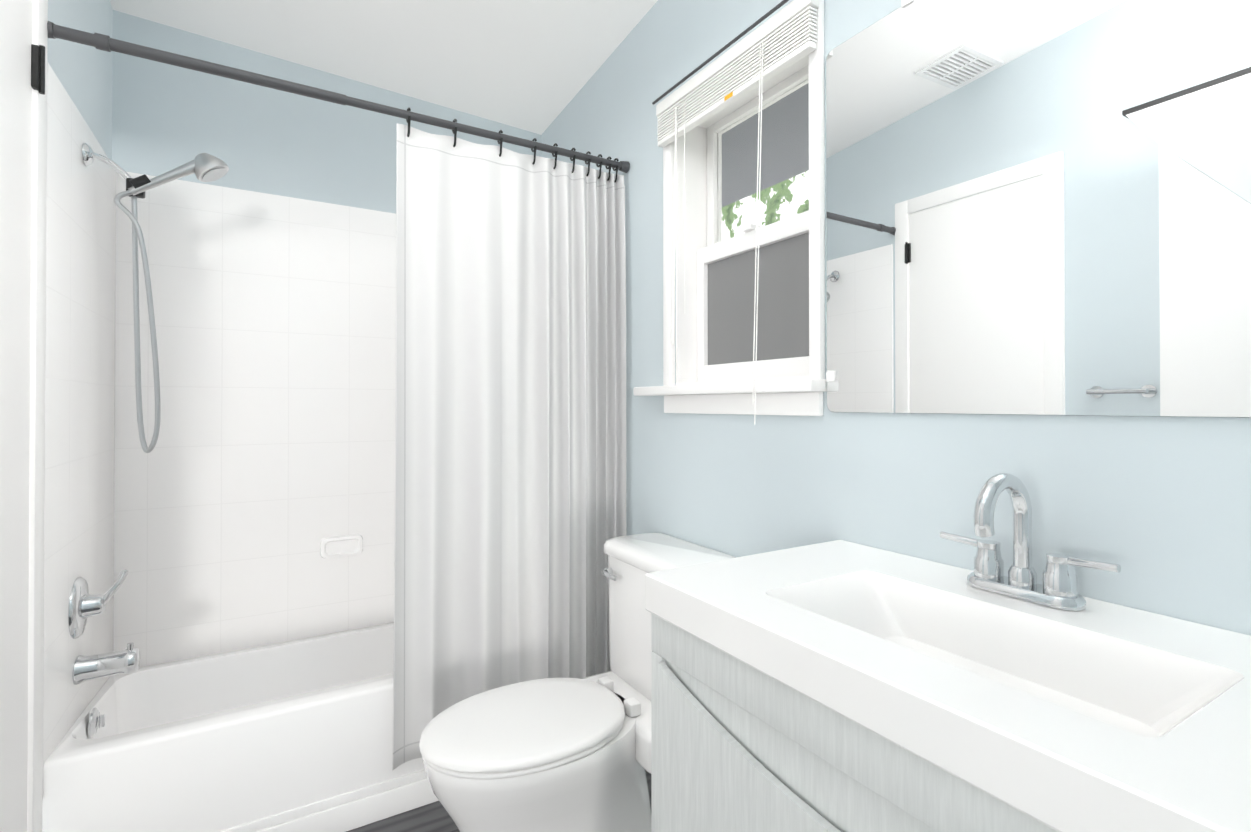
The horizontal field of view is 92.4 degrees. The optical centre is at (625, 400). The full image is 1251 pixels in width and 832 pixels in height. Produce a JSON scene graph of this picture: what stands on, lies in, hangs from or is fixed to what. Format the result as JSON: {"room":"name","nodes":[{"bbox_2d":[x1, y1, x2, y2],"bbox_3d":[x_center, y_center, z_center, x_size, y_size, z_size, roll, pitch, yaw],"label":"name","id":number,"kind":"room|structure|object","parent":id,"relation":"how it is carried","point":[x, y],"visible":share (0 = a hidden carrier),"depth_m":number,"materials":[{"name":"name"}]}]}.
{"room":"bathroom","nodes":[
{"label":"bathroom","id":0,"kind":"room"},
{"bbox_2d":[47,0,112,159],"bbox_3d":[-1.038,-0.227,0.712,0.180,2.800,2.830,0,0,-31],"label":"wall","id":1,"kind":"structure","parent":0,"point":[93,65],"depth_m":1.70,"materials":[{"name":"blue paint"}]},
{"bbox_2d":[0,0,47,831],"bbox_3d":[-1.075,0.113,1.025,0.078,2.125,0.700,0,0,-31],"label":"closet door","id":2,"kind":"structure","parent":1,"relation":"in","point":[23,105],"depth_m":1.21,"materials":[{"name":"white wood"}]},
{"bbox_2d":[82,143,228,452],"bbox_3d":[-1.312,-0.286,1.687,0.326,0.865,0.098,0,0,-31],"label":"shower head","id":3,"kind":"object","parent":1,"relation":"attached to","point":[205,167],"visible":1,"depth_m":1.67},
{"bbox_2d":[112,10,540,212],"bbox_3d":[-1.085,-0.215,2.439,1.880,2.800,0.180,0,0,-31],"label":"wall","id":4,"kind":"structure","parent":0,"point":[253,137],"depth_m":2.19,"materials":[{"name":"blue paint"}]},
{"bbox_2d":[110,0,657,134],"bbox_3d":[-0.356,-1.408,1.235,1.880,0.389,3.010,0,0,-31],"label":"ceiling","id":5,"kind":"structure","parent":0,"point":[533,66],"depth_m":2.12,"materials":[{"name":"white paint"}]},
{"bbox_2d":[346,770,650,831],"bbox_3d":[-0.356,1.202,1.217,1.880,0.050,3.010,0,0,-31],"label":"floor","id":6,"kind":"structure","parent":0,"point":[433,817],"depth_m":1.68,"materials":[{"name":"grey wood"}]},
{"bbox_2d":[42,62,624,831],"bbox_3d":[-0.844,0.212,2.035,1.516,1.940,0.753,0,0,-31],"label":"bathtub","id":7,"kind":"object","parent":6,"relation":"on","point":[218,608],"visible":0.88,"depth_m":2.03,"materials":[{"name":"white plastic"}]},
{"bbox_2d":[419,533,736,831],"bbox_3d":[-0.120,0.796,1.533,0.781,0.765,0.460,0,0,-31],"label":"toilet","id":8,"kind":"object","parent":6,"relation":"on","point":[557,755],"visible":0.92,"depth_m":1.43,"materials":[{"name":"white ceramic"}]},
{"bbox_2d":[645,473,1250,831],"bbox_3d":[0.481,0.641,0.804,0.511,1.066,0.892,0,0,-31],"label":"bathroom vanity","id":9,"kind":"object","parent":6,"relation":"on","point":[839,686],"visible":1,"depth_m":0.77,"materials":[{"name":"grey wood"}]},
{"bbox_2d":[940,473,1120,610],"bbox_3d":[0.577,0.205,0.910,0.150,0.192,0.253,0,0,-31],"label":"faucet","id":10,"kind":"object","parent":9,"relation":"on","point":[986,588],"depth_m":0.91,"materials":[{"name":"silver metal"}]},
{"bbox_2d":[541,0,1250,635],"bbox_3d":[0.373,-0.220,1.665,0.180,2.800,2.650,0,0,-31],"label":"wall","id":11,"kind":"structure","parent":0,"point":[1157,508],"depth_m":1.25,"materials":[{"name":"blue paint"}]},
{"bbox_2d":[47,21,629,172],"bbox_3d":[-0.644,-0.820,1.711,1.516,0.040,0.040,0,0,-31],"label":"rail","id":12,"kind":"object","parent":11,"relation":"attached to","point":[103,42],"visible":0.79,"depth_m":1.55,"materials":[{"name":"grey metal"}]},
{"bbox_2d":[392,107,625,769],"bbox_3d":[-0.326,0.093,1.883,0.767,1.866,0.071,0,0,-31],"label":"curtain","id":13,"kind":"object","parent":12,"relation":"hanging from","point":[510,448],"visible":0.92,"depth_m":1.86,"materials":[{"name":"white fabric"}]},
{"bbox_2d":[633,0,826,424],"bbox_3d":[0.306,-0.434,1.698,0.222,0.988,0.748,0,0,-31],"label":"window","id":14,"kind":"structure","parent":11,"relation":"in","point":[750,320],"depth_m":1.66,"materials":[{"name":"white wood"}]},
{"bbox_2d":[826,0,1250,417],"bbox_3d":[0.699,-0.387,0.934,0.010,0.820,0.960,0,0,-31],"label":"mirror","id":15,"kind":"object","parent":11,"relation":"attached to","point":[1038,207],"visible":1,"depth_m":0.97,"materials":[{"name":"grey mirror"}]},
{"label":"outside","id":16,"kind":"structure","parent":0,"visible":0},
{"bbox_2d":[722,83,808,240],"bbox_3d":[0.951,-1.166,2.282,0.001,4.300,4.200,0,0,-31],"label":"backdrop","id":17,"kind":"structure","parent":16,"point":[791,155],"depth_m":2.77,"materials":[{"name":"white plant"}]}
]}

